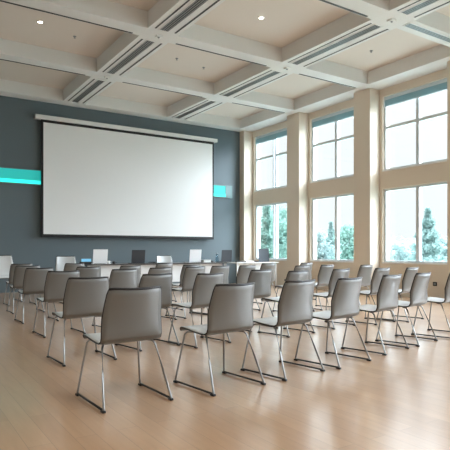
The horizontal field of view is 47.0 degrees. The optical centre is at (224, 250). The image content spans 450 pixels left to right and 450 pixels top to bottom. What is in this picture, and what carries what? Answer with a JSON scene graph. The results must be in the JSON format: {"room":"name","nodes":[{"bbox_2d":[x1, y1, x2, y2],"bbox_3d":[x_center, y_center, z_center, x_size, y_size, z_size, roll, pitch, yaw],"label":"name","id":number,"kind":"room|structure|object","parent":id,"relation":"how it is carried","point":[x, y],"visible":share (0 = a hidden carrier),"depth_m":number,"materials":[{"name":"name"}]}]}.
{"room":"assembly chamber","nodes":[
{"label":"assembly chamber","id":0,"kind":"room"},
{"bbox_2d":[0,95,239,292],"bbox_3d":[-5.334,-1.730,13.900,15.020,5.640,0.200,0,0,-33],"label":"wall","id":1,"kind":"structure","parent":0,"point":[20,134],"depth_m":14.48,"materials":[{"name":"blue paint"}]},
{"bbox_2d":[0,167,231,197],"bbox_3d":[-5.575,-1.975,13.593,13.860,0.410,0.049,0,0,-33],"label":"band","id":2,"kind":"object","parent":1,"relation":"attached to","point":[7,175],"visible":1,"depth_m":13.79,"materials":[{"name":"teal paint"}]},
{"bbox_2d":[33,114,217,238],"bbox_3d":[-2.688,-2.010,15.381,5.740,3.270,0.196,0,0,-33],"label":"projection screen","id":3,"kind":"object","parent":1,"relation":"attached to","point":[99,180],"visible":1,"depth_m":15.15,"materials":[{"name":"fabric"}]},
{"bbox_2d":[240,131,252,260],"bbox_3d":[0.718,-1.475,17.563,0.360,5.130,0.260,0,0,-33],"label":"column","id":4,"kind":"structure","parent":1,"relation":"attached to","point":[246,137],"depth_m":17.46,"materials":[{"name":"beige paint"}]},
{"bbox_2d":[0,283,449,449],"bbox_3d":[-0.082,1.190,5.828,15.020,0.200,19.460,0,0,-33],"label":"floor","id":5,"kind":"structure","parent":0,"point":[399,399],"depth_m":4.14,"materials":[{"name":"brown wood"}]},
{"bbox_2d":[0,255,22,301],"bbox_3d":[-4.776,0.588,11.127,0.653,1.005,0.655,0,0,-37],"label":"shell chair","id":6,"kind":"object","parent":5,"relation":"on","point":[6,261],"visible":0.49,"depth_m":11.37,"materials":[{"name":"plastic"}]},
{"bbox_2d":[3,263,35,305],"bbox_3d":[-4.196,0.671,10.589,0.544,0.837,0.546,0,0,-33],"label":"shell chair","id":7,"kind":"object","parent":5,"relation":"on","point":[12,267],"visible":0.47,"depth_m":10.35,"materials":[{"name":"metal"}]},
{"bbox_2d":[6,265,44,313],"bbox_3d":[-3.590,0.671,9.313,0.544,0.837,0.546,0,0,-33],"label":"shell chair","id":8,"kind":"object","parent":5,"relation":"on","point":[19,271],"visible":0.54,"depth_m":9.08,"materials":[{"name":"metal"}]},
{"bbox_2d":[14,267,58,323],"bbox_3d":[-2.955,0.671,8.116,0.544,0.837,0.546,0,0,-34],"label":"shell chair","id":9,"kind":"object","parent":5,"relation":"on","point":[34,278],"visible":0.83,"depth_m":7.92,"materials":[{"name":"metal"}]},
{"bbox_2d":[32,270,85,337],"bbox_3d":[-2.205,0.671,6.874,0.544,0.837,0.546,0,0,-35],"label":"shell chair","id":10,"kind":"object","parent":5,"relation":"on","point":[55,282],"visible":0.73,"depth_m":6.66,"materials":[{"name":"metal"}]},
{"bbox_2d":[55,256,75,270],"bbox_3d":[-4.002,0.609,13.180,0.626,0.963,0.628,0,0,-29],"label":"shell chair","id":11,"kind":"object","parent":5,"relation":"on","point":[60,260],"visible":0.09,"depth_m":13.35,"materials":[{"name":"plastic"}]},
{"bbox_2d":[59,263,84,303],"bbox_3d":[-3.265,0.671,11.015,0.544,0.837,0.546,0,0,-36],"label":"shell chair","id":12,"kind":"object","parent":5,"relation":"on","point":[68,266],"visible":0.13,"depth_m":10.78,"materials":[{"name":"metal"}]},
{"bbox_2d":[46,276,116,366],"bbox_3d":[-1.455,0.671,5.250,0.544,0.837,0.546,0,0,-35],"label":"shell chair","id":13,"kind":"object","parent":5,"relation":"on","point":[84,297],"visible":0.94,"depth_m":5.07,"materials":[{"name":"metal"}]},
{"bbox_2d":[76,266,100,276],"bbox_3d":[-2.376,0.671,8.730,0.544,0.837,0.546,0,0,-37],"label":"shell chair","id":14,"kind":"object","parent":5,"relation":"on","point":[95,271],"visible":0.16,"depth_m":8.55,"materials":[{"name":"metal"}]},
{"bbox_2d":[92,269,136,326],"bbox_3d":[-1.563,0.671,7.528,0.544,0.837,0.546,0,0,-41],"label":"shell chair","id":15,"kind":"object","parent":5,"relation":"on","point":[119,278],"visible":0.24,"depth_m":7.34,"materials":[{"name":"metal"}]},
{"bbox_2d":[85,263,156,277],"bbox_3d":[-2.622,0.703,12.969,1.950,0.775,0.700,0,0,-33],"label":"conference table","id":16,"kind":"object","parent":5,"relation":"on","point":[106,269],"visible":0.26,"depth_m":12.64,"materials":[{"name":"laminate"}]},
{"bbox_2d":[80,259,90,263],"bbox_3d":[-3.333,0.250,12.374,0.240,0.130,0.160,0,0,-33],"label":"display","id":17,"kind":"object","parent":16,"relation":"on","point":[85,261],"visible":0.84,"depth_m":12.31,"materials":[{"name":"blue glass"}]},
{"bbox_2d":[91,249,107,263],"bbox_3d":[-3.057,0.138,12.547,0.360,0.353,0.272,0,0,-33],"label":"laptop","id":18,"kind":"object","parent":16,"relation":"on","point":[100,256],"visible":0.89,"depth_m":12.45,"materials":[{"name":"white plastic"}]},
{"bbox_2d":[129,250,144,263],"bbox_3d":[-2.232,0.143,13.085,0.360,0.343,0.270,0,0,-33],"label":"laptop","id":19,"kind":"object","parent":16,"relation":"on","point":[138,256],"visible":0.96,"depth_m":12.99,"materials":[{"name":"black plastic"}]},
{"bbox_2d":[75,286,172,413],"bbox_3d":[-0.753,0.671,3.845,0.544,0.837,0.546,0,0,-35],"label":"shell chair","id":20,"kind":"object","parent":5,"relation":"on","point":[128,314],"visible":1,"depth_m":3.67,"materials":[{"name":"metal"}]},
{"bbox_2d":[120,265,140,286],"bbox_3d":[-1.796,0.671,9.285,0.544,0.837,0.546,0,0,-41],"label":"shell chair","id":21,"kind":"object","parent":5,"relation":"on","point":[138,267],"visible":0.15,"depth_m":9.21,"materials":[{"name":"metal"}]},
{"bbox_2d":[115,273,179,351],"bbox_3d":[-0.898,0.671,5.991,0.544,0.837,0.546,0,0,-42],"label":"shell chair","id":22,"kind":"object","parent":5,"relation":"on","point":[147,280],"visible":0.51,"depth_m":5.89,"materials":[{"name":"metal"}]},
{"bbox_2d":[148,267,176,319],"bbox_3d":[-1.139,0.671,8.220,0.544,0.837,0.546,0,0,-42],"label":"shell chair","id":23,"kind":"object","parent":5,"relation":"on","point":[153,270],"visible":0.17,"depth_m":8.04,"materials":[{"name":"metal"}]},
{"bbox_2d":[156,263,176,301],"bbox_3d":[-1.413,0.671,11.145,0.544,0.837,0.546,0,0,-41],"label":"shell chair","id":24,"kind":"object","parent":5,"relation":"on","point":[158,265],"visible":0.25,"depth_m":10.95,"materials":[{"name":"metal"}]},
{"bbox_2d":[156,255,181,287],"bbox_3d":[-1.658,0.609,14.944,0.626,0.963,0.628,0,0,-33],"label":"shell chair","id":25,"kind":"object","parent":5,"relation":"on","point":[159,258],"visible":0.3,"depth_m":15.16,"materials":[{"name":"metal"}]},
{"bbox_2d":[166,264,199,309],"bbox_3d":[-0.764,0.671,9.896,0.544,0.837,0.546,0,0,-42],"label":"shell chair","id":26,"kind":"object","parent":5,"relation":"on","point":[197,265],"visible":0.39,"depth_m":9.64,"materials":[{"name":"metal"}]},
{"bbox_2d":[165,266,207,318],"bbox_3d":[-0.624,0.671,8.698,0.544,0.837,0.546,0,0,-43],"label":"shell chair","id":27,"kind":"object","parent":5,"relation":"on","point":[190,273],"visible":0.66,"depth_m":8.49,"materials":[{"name":"metal"}]},
{"bbox_2d":[168,262,226,281],"bbox_3d":[-0.878,0.703,14.222,1.800,0.775,0.700,0,0,-33],"label":"conference table","id":28,"kind":"object","parent":5,"relation":"on","point":[177,266],"visible":0.35,"depth_m":13.81,"materials":[{"name":"laminate"}]},
{"bbox_2d":[186,250,201,262],"bbox_3d":[-0.865,0.138,14.212,0.360,0.353,0.272,0,0,-33],"label":"laptop","id":29,"kind":"object","parent":28,"relation":"on","point":[195,255],"visible":1,"depth_m":14.12,"materials":[{"name":"white plastic"}]},
{"bbox_2d":[167,272,230,348],"bbox_3d":[-0.308,0.671,6.159,0.544,0.837,0.546,0,0,-43],"label":"shell chair","id":30,"kind":"object","parent":5,"relation":"on","point":[204,283],"visible":0.84,"depth_m":5.97,"materials":[{"name":"metal"}]},
{"bbox_2d":[192,265,228,313],"bbox_3d":[-0.216,0.671,9.154,0.544,0.837,0.546,0,0,-43],"label":"shell chair","id":31,"kind":"object","parent":5,"relation":"on","point":[214,269],"visible":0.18,"depth_m":9.01,"materials":[{"name":"metal"}]},
{"bbox_2d":[173,282,265,396],"bbox_3d":[-0.048,0.671,4.255,0.544,0.837,0.546,0,0,-39],"label":"shell chair","id":32,"kind":"object","parent":5,"relation":"on","point":[230,309],"visible":1,"depth_m":4.09,"materials":[{"name":"metal"}]},
{"bbox_2d":[236,265,260,310],"bbox_3d":[0.269,0.671,9.493,0.544,0.837,0.546,0,0,-43],"label":"shell chair","id":33,"kind":"object","parent":5,"relation":"on","point":[243,272],"visible":0.34,"depth_m":9.27,"materials":[{"name":"metal"}]},
{"bbox_2d":[225,262,278,288],"bbox_3d":[0.744,0.703,14.920,1.480,0.775,0.700,0,0,-33],"label":"conference table","id":34,"kind":"object","parent":5,"relation":"on","point":[258,264],"visible":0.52,"depth_m":14.64,"materials":[{"name":"white laminate"}]},
{"bbox_2d":[217,250,231,261],"bbox_3d":[-0.018,0.142,14.837,0.370,0.346,0.248,0,0,-39],"label":"laptop","id":35,"kind":"object","parent":34,"relation":"on","point":[226,254],"visible":0.96,"depth_m":14.75,"materials":[{"name":"grey plastic"}]},
{"bbox_2d":[254,248,268,261],"bbox_3d":[1.060,0.122,15.074,0.420,0.387,0.225,0,0,-40],"label":"laptop","id":36,"kind":"object","parent":34,"relation":"on","point":[263,254],"visible":0.92,"depth_m":14.98,"materials":[{"name":"grey plastic"}]},
{"bbox_2d":[244,269,278,331],"bbox_3d":[0.371,0.671,7.318,0.544,0.837,0.546,0,0,-41],"label":"shell chair","id":37,"kind":"object","parent":5,"relation":"on","point":[262,278],"visible":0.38,"depth_m":7.17,"materials":[{"name":"metal"}]},
{"bbox_2d":[253,263,277,303],"bbox_3d":[0.782,0.671,11.022,0.544,0.837,0.546,0,0,-41],"label":"shell chair","id":38,"kind":"object","parent":5,"relation":"on","point":[264,266],"visible":0.3,"depth_m":10.86,"materials":[{"name":"metal"}]},
{"bbox_2d":[240,279,324,380],"bbox_3d":[0.524,0.671,4.709,0.544,0.837,0.546,0,0,-42],"label":"shell chair","id":39,"kind":"object","parent":5,"relation":"on","point":[296,297],"visible":0.93,"depth_m":4.54,"materials":[{"name":"metal"}]},
{"bbox_2d":[257,270,314,337],"bbox_3d":[0.816,0.671,6.891,0.544,0.837,0.546,0,0,-43],"label":"shell chair","id":40,"kind":"object","parent":5,"relation":"on","point":[291,275],"visible":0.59,"depth_m":6.75,"materials":[{"name":"metal"}]},
{"bbox_2d":[272,265,314,311],"bbox_3d":[1.238,0.671,9.349,0.544,0.837,0.546,0,0,-43],"label":"shell chair","id":41,"kind":"object","parent":5,"relation":"on","point":[297,267],"visible":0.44,"depth_m":9.22,"materials":[{"name":"metal"}]},
{"bbox_2d":[284,262,315,299],"bbox_3d":[1.654,0.671,11.528,0.544,0.837,0.546,0,0,-43],"label":"shell chair","id":42,"kind":"object","parent":5,"relation":"on","point":[311,263],"visible":0.16,"depth_m":11.47,"materials":[{"name":"metal"}]},
{"bbox_2d":[314,264,333,309],"bbox_3d":[1.788,0.671,9.886,0.544,0.837,0.546,0,0,-43],"label":"shell chair","id":43,"kind":"object","parent":5,"relation":"on","point":[325,271],"visible":0.56,"depth_m":9.68,"materials":[{"name":"metal"}]},
{"bbox_2d":[304,268,354,328],"bbox_3d":[1.528,0.671,7.569,0.544,0.837,0.546,0,0,-43],"label":"shell chair","id":44,"kind":"object","parent":5,"relation":"on","point":[336,273],"visible":0.57,"depth_m":7.34,"materials":[{"name":"metal"}]},
{"bbox_2d":[294,277,370,368],"bbox_3d":[1.067,0.671,5.146,0.544,0.837,0.546,0,0,-43],"label":"shell chair","id":45,"kind":"object","parent":5,"relation":"on","point":[345,297],"visible":0.86,"depth_m":4.98,"materials":[{"name":"metal"}]},
{"bbox_2d":[357,265,375,304],"bbox_3d":[2.481,0.671,9.740,0.544,0.837,0.546,0,0,-43],"label":"shell chair","id":46,"kind":"object","parent":5,"relation":"on","point":[365,271],"visible":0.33,"depth_m":9.57,"materials":[{"name":"metal"}]},
{"bbox_2d":[345,268,395,324],"bbox_3d":[2.240,0.671,7.973,0.544,0.837,0.546,0,0,-42],"label":"shell chair","id":47,"kind":"object","parent":5,"relation":"on","point":[378,273],"visible":0.6,"depth_m":7.76,"materials":[{"name":"metal"}]},
{"bbox_2d":[341,274,408,355],"bbox_3d":[1.673,0.671,5.776,0.546,0.837,0.544,0,0,45],"label":"shell chair","id":48,"kind":"object","parent":5,"relation":"on","point":[387,294],"visible":0.8,"depth_m":5.61,"materials":[{"name":"metal"}]},
{"bbox_2d":[377,267,423,322],"bbox_3d":[2.796,0.671,8.273,0.546,0.837,0.544,0,0,45],"label":"shell chair","id":49,"kind":"object","parent":5,"relation":"on","point":[410,272],"visible":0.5,"depth_m":8.05,"materials":[{"name":"metal"}]},
{"bbox_2d":[375,272,437,346],"bbox_3d":[2.199,0.671,6.272,0.546,0.837,0.544,0,0,44],"label":"shell chair","id":50,"kind":"object","parent":5,"relation":"on","point":[418,295],"visible":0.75,"depth_m":6.10,"materials":[{"name":"metal"}]},
{"bbox_2d":[411,273,449,338],"bbox_3d":[2.802,0.671,6.749,0.546,0.837,0.544,0,0,44],"label":"shell chair","id":51,"kind":"object","parent":5,"relation":"on","point":[447,286],"visible":0.7,"depth_m":6.58,"materials":[{"name":"metal"}]},
{"bbox_2d":[0,0,449,131],"bbox_3d":[0.002,-4.295,5.883,14.820,0.510,19.060,0,0,-33],"label":"ceiling","id":52,"kind":"structure","parent":0,"point":[289,29],"depth_m":11.11,"materials":[{"name":"white paint"}]},
{"bbox_2d":[0,59,85,75],"bbox_3d":[-4.170,-4.038,11.269,2.324,0.004,0.072,0,0,-33],"label":"ceiling vent","id":53,"kind":"object","parent":52,"relation":"in","point":[0,59],"visible":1,"depth_m":11.37,"materials":[{"name":"grey metal"}]},
{"bbox_2d":[0,0,133,33],"bbox_3d":[-2.676,-4.038,8.972,2.324,0.004,0.072,0,0,-33],"label":"ceiling vent","id":54,"kind":"object","parent":52,"relation":"in","point":[24,6],"visible":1,"depth_m":8.91,"materials":[{"name":"grey metal"}]},
{"bbox_2d":[67,78,94,100],"bbox_3d":[-3.641,-4.038,13.045,0.059,0.004,2.144,0,0,-33],"label":"ceiling vent","id":55,"kind":"object","parent":52,"relation":"in","point":[93,79],"visible":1,"depth_m":12.95,"materials":[{"name":"grey metal"}]},
{"bbox_2d":[71,79,104,102],"bbox_3d":[-3.496,-4.035,13.139,0.200,0.010,2.150,0,0,-33],"label":"ceiling vent","id":56,"kind":"object","parent":52,"relation":"in","point":[97,83],"visible":1,"depth_m":13.02,"materials":[{"name":"grey metal"}]},
{"bbox_2d":[82,82,111,102],"bbox_3d":[-3.304,-4.038,13.265,0.064,0.004,2.144,0,0,-33],"label":"ceiling vent","id":57,"kind":"object","parent":52,"relation":"in","point":[107,84],"visible":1,"depth_m":13.19,"materials":[{"name":"grey metal"}]},
{"bbox_2d":[102,38,143,71],"bbox_3d":[-2.163,-4.038,10.774,0.059,0.004,2.204,0,0,-33],"label":"ceiling vent","id":58,"kind":"object","parent":52,"relation":"in","point":[141,39],"visible":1,"depth_m":10.64,"materials":[{"name":"white metal"}]},
{"bbox_2d":[106,39,155,74],"bbox_3d":[-2.018,-4.035,10.868,0.200,0.010,2.210,0,0,-33],"label":"ceiling vent","id":59,"kind":"object","parent":52,"relation":"in","point":[146,44],"visible":1,"depth_m":10.74,"materials":[{"name":"grey metal"}]},
{"bbox_2d":[119,43,162,75],"bbox_3d":[-1.826,-4.038,10.993,0.064,0.004,2.204,0,0,-33],"label":"ceiling vent","id":60,"kind":"object","parent":52,"relation":"in","point":[160,44],"visible":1,"depth_m":10.86,"materials":[{"name":"white metal"}]},
{"bbox_2d":[122,82,201,96],"bbox_3d":[-1.522,-4.038,12.992,2.244,0.004,0.072,0,0,-33],"label":"ceiling vent","id":61,"kind":"object","parent":52,"relation":"in","point":[122,82],"visible":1,"depth_m":12.95,"materials":[{"name":"grey metal"}]},
{"bbox_2d":[154,0,190,28],"bbox_3d":[-0.641,-4.038,8.435,0.059,0.004,2.304,0,0,-33],"label":"ceiling vent","id":62,"kind":"object","parent":52,"relation":"in","point":[186,1],"visible":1,"depth_m":8.81,"materials":[{"name":"white metal"}]},
{"bbox_2d":[159,0,208,31],"bbox_3d":[-0.497,-4.035,8.529,0.200,0.010,2.310,0,0,-33],"label":"ceiling vent","id":63,"kind":"object","parent":52,"relation":"in","point":[195,5],"visible":1,"depth_m":8.87,"materials":[{"name":"grey metal"}]},
{"bbox_2d":[172,100,208,116],"bbox_3d":[-1.026,-4.038,14.747,0.059,0.004,2.144,0,0,-33],"label":"ceiling vent","id":64,"kind":"object","parent":52,"relation":"in","point":[206,100],"visible":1,"depth_m":14.67,"materials":[{"name":"white metal"}]},
{"bbox_2d":[174,100,216,118],"bbox_3d":[-0.881,-4.035,14.841,0.200,0.010,2.150,0,0,-33],"label":"ceiling vent","id":65,"kind":"object","parent":52,"relation":"in","point":[210,102],"visible":1,"depth_m":14.76,"materials":[{"name":"grey metal"}]},
{"bbox_2d":[174,0,220,33],"bbox_3d":[-0.304,-4.038,8.655,0.064,0.004,2.304,0,0,-33],"label":"ceiling vent","id":66,"kind":"object","parent":52,"relation":"in","point":[216,1],"visible":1,"depth_m":8.91,"materials":[{"name":"white metal"}]},
{"bbox_2d":[185,102,222,118],"bbox_3d":[-0.655,-4.038,14.988,0.064,0.004,2.144,0,0,-33],"label":"ceiling vent","id":67,"kind":"object","parent":52,"relation":"in","point":[221,102],"visible":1,"depth_m":14.88,"materials":[{"name":"white metal"}]},
{"bbox_2d":[175,43,267,65],"bbox_3d":[-0.028,-4.038,10.696,2.244,0.004,0.072,0,0,-33],"label":"ceiling vent","id":68,"kind":"object","parent":52,"relation":"in","point":[175,43],"visible":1,"depth_m":10.64,"materials":[{"name":"white metal"}]},
{"bbox_2d":[219,70,272,94],"bbox_3d":[0.452,-4.038,12.475,0.059,0.004,2.204,0,0,-33],"label":"ceiling vent","id":69,"kind":"object","parent":52,"relation":"in","point":[269,70],"visible":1,"depth_m":12.34,"materials":[{"name":"white metal"}]},
{"bbox_2d":[222,71,281,96],"bbox_3d":[0.597,-4.035,12.569,0.200,0.010,2.210,0,0,-33],"label":"ceiling vent","id":70,"kind":"object","parent":52,"relation":"in","point":[271,74],"visible":1,"depth_m":12.47,"materials":[{"name":"grey metal"}]},
{"bbox_2d":[232,102,284,112],"bbox_3d":[0.968,-4.038,14.612,1.864,0.004,0.072,0,0,-33],"label":"ceiling vent","id":71,"kind":"object","parent":52,"relation":"in","point":[232,102],"visible":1,"depth_m":14.57,"materials":[{"name":"white metal"}]},
{"bbox_2d":[233,73,286,97],"bbox_3d":[0.823,-4.038,12.716,0.064,0.004,2.204,0,0,-33],"label":"ceiling vent","id":72,"kind":"object","parent":52,"relation":"in","point":[286,73],"visible":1,"depth_m":12.63,"materials":[{"name":"white metal"}]},
{"bbox_2d":[299,73,356,87],"bbox_3d":[2.462,-4.038,12.315,1.864,0.004,0.072,0,0,-33],"label":"ceiling vent","id":73,"kind":"object","parent":52,"relation":"in","point":[299,73],"visible":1,"depth_m":12.26,"materials":[{"name":"white metal"}]},
{"bbox_2d":[287,23,372,62],"bbox_3d":[1.974,-4.038,10.136,0.059,0.004,2.304,0,0,-33],"label":"ceiling vent","id":74,"kind":"object","parent":52,"relation":"in","point":[369,23],"visible":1,"depth_m":10.03,"materials":[{"name":"white metal"}]},
{"bbox_2d":[290,24,381,64],"bbox_3d":[2.118,-4.035,10.231,0.200,0.010,2.310,0,0,-33],"label":"ceiling vent","id":75,"kind":"object","parent":52,"relation":"in","point":[373,27],"visible":1,"depth_m":10.08,"materials":[{"name":"grey metal"}]},
{"bbox_2d":[319,0,368,16],"bbox_3d":[1.521,-4.038,8.315,2.244,0.004,0.072,0,0,-33],"label":"ceiling vent","id":76,"kind":"object","parent":52,"relation":"in","point":[324,1],"visible":1,"depth_m":8.62,"materials":[{"name":"white metal"}]},
{"bbox_2d":[303,28,388,66],"bbox_3d":[2.345,-4.038,10.378,0.064,0.004,2.304,0,0,-33],"label":"ceiling vent","id":77,"kind":"object","parent":52,"relation":"in","point":[387,28],"visible":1,"depth_m":10.23,"materials":[{"name":"white metal"}]},
{"bbox_2d":[387,18,395,22],"bbox_3d":[2.914,-4.018,9.054,0.120,0.045,0.100,0,0,-33],"label":"ceiling sensor","id":78,"kind":"object","parent":52,"relation":"attached to","point":[391,20],"visible":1,"depth_m":9.04,"materials":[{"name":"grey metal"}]},
{"bbox_2d":[396,0,421,10],"bbox_3d":[3.512,-4.038,7.773,0.059,0.004,2.264,0,0,-33],"label":"ceiling vent","id":79,"kind":"object","parent":52,"relation":"in","point":[404,7],"visible":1,"depth_m":8.52,"materials":[{"name":"white metal"}]},
{"bbox_2d":[400,0,440,15],"bbox_3d":[3.656,-4.035,7.867,0.200,0.010,2.270,0,0,-33],"label":"ceiling vent","id":80,"kind":"object","parent":52,"relation":"in","point":[426,3],"visible":1,"depth_m":8.55,"materials":[{"name":"grey metal"}]},
{"bbox_2d":[402,22,449,43],"bbox_3d":[4.053,-4.035,9.760,1.990,0.010,0.170,0,0,-33],"label":"ceiling vent","id":81,"kind":"object","parent":52,"relation":"in","point":[417,28],"visible":1,"depth_m":9.56,"materials":[{"name":"grey metal"}]},
{"bbox_2d":[413,1,449,17],"bbox_3d":[3.882,-4.038,8.014,0.064,0.004,2.264,0,0,-33],"label":"ceiling vent","id":82,"kind":"object","parent":52,"relation":"in","point":[447,2],"visible":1,"depth_m":8.66,"materials":[{"name":"white metal"}]},
{"bbox_2d":[253,68,446,298],"bbox_3d":[6.104,-1.475,9.853,0.260,5.130,19.060,0,0,-33],"label":"wall","id":83,"kind":"structure","parent":0,"point":[436,172],"depth_m":13.08,"materials":[{"name":"beige paint"}]},
{"bbox_2d":[254,201,286,260],"bbox_3d":[1.612,-0.620,16.666,0.200,1.860,2.040,0,0,-33],"label":"window","id":84,"kind":"structure","parent":83,"relation":"in","point":[275,205],"depth_m":16.75,"materials":[{"name":"metal"}]},
{"bbox_2d":[254,128,286,191],"bbox_3d":[1.612,-2.915,16.666,0.200,1.870,2.040,0,0,-33],"label":"window","id":85,"kind":"structure","parent":83,"relation":"in","point":[276,154],"depth_m":16.75,"materials":[{"name":"metal"}]},
{"bbox_2d":[255,129,286,144],"bbox_3d":[1.563,-3.685,16.634,0.047,0.216,1.920,0,0,-33],"label":"window blind","id":86,"kind":"object","parent":85,"relation":"attached to","point":[279,134],"visible":0.76,"depth_m":16.69,"materials":[{"name":"fabric"}]},
{"bbox_2d":[287,112,307,272],"bbox_3d":[2.149,-1.475,15.363,0.360,5.130,0.550,0,0,-33],"label":"column","id":87,"kind":"structure","parent":83,"relation":"attached to","point":[297,123],"depth_m":15.17,"materials":[{"name":"beige paint"}]},
{"bbox_2d":[310,193,353,262],"bbox_3d":[3.090,-0.620,14.394,0.200,1.860,1.920,0,0,-33],"label":"window","id":88,"kind":"structure","parent":83,"relation":"in","point":[337,197],"depth_m":14.40,"materials":[{"name":"metal"}]},
{"bbox_2d":[310,107,353,182],"bbox_3d":[3.090,-2.915,14.394,0.200,1.870,1.920,0,0,-33],"label":"window","id":89,"kind":"structure","parent":83,"relation":"in","point":[337,139],"depth_m":14.40,"materials":[{"name":"metal"}]},
{"bbox_2d":[312,108,353,127],"bbox_3d":[3.041,-3.685,14.362,0.047,0.216,1.800,0,0,-33],"label":"window blind","id":90,"kind":"object","parent":89,"relation":"attached to","point":[349,113],"visible":0.76,"depth_m":14.37,"materials":[{"name":"fabric"}]},
{"bbox_2d":[354,88,379,290],"bbox_3d":[3.592,-1.475,13.146,0.360,5.130,0.540,0,0,-33],"label":"column","id":91,"kind":"structure","parent":83,"relation":"attached to","point":[367,101],"depth_m":12.97,"materials":[{"name":"beige paint"}]},
{"bbox_2d":[382,181,446,264],"bbox_3d":[4.532,-0.620,12.177,0.200,1.860,1.930,0,0,-33],"label":"window","id":92,"kind":"structure","parent":83,"relation":"in","point":[418,187],"depth_m":12.19,"materials":[{"name":"metal"}]},
{"bbox_2d":[382,78,446,171],"bbox_3d":[4.532,-2.915,12.177,0.200,1.870,1.930,0,0,-33],"label":"window","id":93,"kind":"structure","parent":83,"relation":"in","point":[419,118],"depth_m":12.19,"materials":[{"name":"metal"}]},
{"bbox_2d":[385,80,446,106],"bbox_3d":[4.483,-3.685,12.145,0.047,0.216,1.810,0,0,-33],"label":"window blind","id":94,"kind":"object","parent":93,"relation":"attached to","point":[440,86],"visible":1,"depth_m":12.11,"materials":[{"name":"fabric"}]},
{"bbox_2d":[447,61,449,278],"bbox_3d":[5.043,-1.475,10.916,0.360,5.130,0.560,0,0,-33],"label":"column","id":95,"kind":"structure","parent":83,"relation":"attached to","point":[448,62],"depth_m":11.02,"materials":[{"name":"beige paint"}]},
{"label":"outside","id":96,"kind":"structure","parent":0,"visible":0},
{"bbox_3d":[44.271,2.590,88.457,149.300,0.200,220.000,0,0,-33],"label":"ground","id":97,"kind":"structure","parent":96,"visible":0},
{"bbox_2d":[260,206,272,257],"bbox_3d":[1.986,0.105,23.946,1.619,4.975,1.828,0,0,1],"label":"conifer tree","id":98,"kind":"object","parent":97,"relation":"on","point":[266,233],"visible":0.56,"depth_m":23.81,"materials":[{"name":"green plant"}]},
{"bbox_2d":[271,206,286,257],"bbox_3d":[3.601,-0.174,32.983,2.982,5.533,3.111,0,0,-18],"label":"broadleaf tree","id":99,"kind":"object","parent":97,"relation":"on","point":[282,222],"visible":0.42,"depth_m":32.05,"materials":[{"name":"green plant"}]},
{"bbox_2d":[317,229,341,258],"bbox_3d":[6.548,0.541,34.907,2.281,4.106,2.439,0,0,-41],"label":"broadleaf tree","id":100,"kind":"object","parent":97,"relation":"on","point":[321,254],"visible":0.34,"depth_m":34.67,"materials":[{"name":"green plant"}]},
{"bbox_2d":[325,221,334,258],"bbox_3d":[9.681,-0.073,47.059,2.404,5.333,2.435,0,0,17],"label":"conifer tree","id":101,"kind":"object","parent":97,"relation":"on","point":[330,231],"visible":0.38,"depth_m":46.80,"materials":[{"name":"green plant"}]},
{"bbox_2d":[332,223,353,259],"bbox_3d":[7.929,0.396,32.807,2.638,4.394,2.532,0,0,-10],"label":"broadleaf tree","id":102,"kind":"object","parent":97,"relation":"on","point":[347,234],"visible":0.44,"depth_m":32.60,"materials":[{"name":"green plant"}]},
{"bbox_2d":[321,235,444,258],"bbox_3d":[21.122,0.818,72.141,52.067,6.182,38.033,0,0,-33],"label":"undergrowth","id":103,"kind":"object","parent":97,"relation":"on","point":[321,235],"visible":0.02,"depth_m":65.68,"materials":[{"name":"grey plant"}]},
{"bbox_2d":[390,241,414,260],"bbox_3d":[14.286,0.866,42.969,3.266,3.456,2.960,0,0,-5],"label":"broadleaf tree","id":104,"kind":"object","parent":97,"relation":"on","point":[402,246],"visible":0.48,"depth_m":42.52,"materials":[{"name":"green plant"}]},
{"bbox_2d":[402,241,415,255],"bbox_3d":[20.041,0.703,55.981,2.982,3.782,3.838,0,0,11],"label":"broadleaf tree","id":105,"kind":"object","parent":97,"relation":"on","point":[412,251],"visible":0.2,"depth_m":55.89,"materials":[{"name":"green plant"}]},
{"bbox_2d":[403,207,446,260],"bbox_3d":[13.252,-0.163,34.079,3.741,5.512,3.750,0,0,-27],"label":"conifer tree","id":106,"kind":"object","parent":97,"relation":"on","point":[431,248],"visible":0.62,"depth_m":33.58,"materials":[{"name":"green plant"}]},
{"bbox_2d":[424,236,446,260],"bbox_3d":[17.656,0.664,42.264,3.636,3.860,2.896,0,0,4],"label":"broadleaf tree","id":107,"kind":"object","parent":97,"relation":"on","point":[444,240],"visible":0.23,"depth_m":41.75,"materials":[{"name":"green plant"}]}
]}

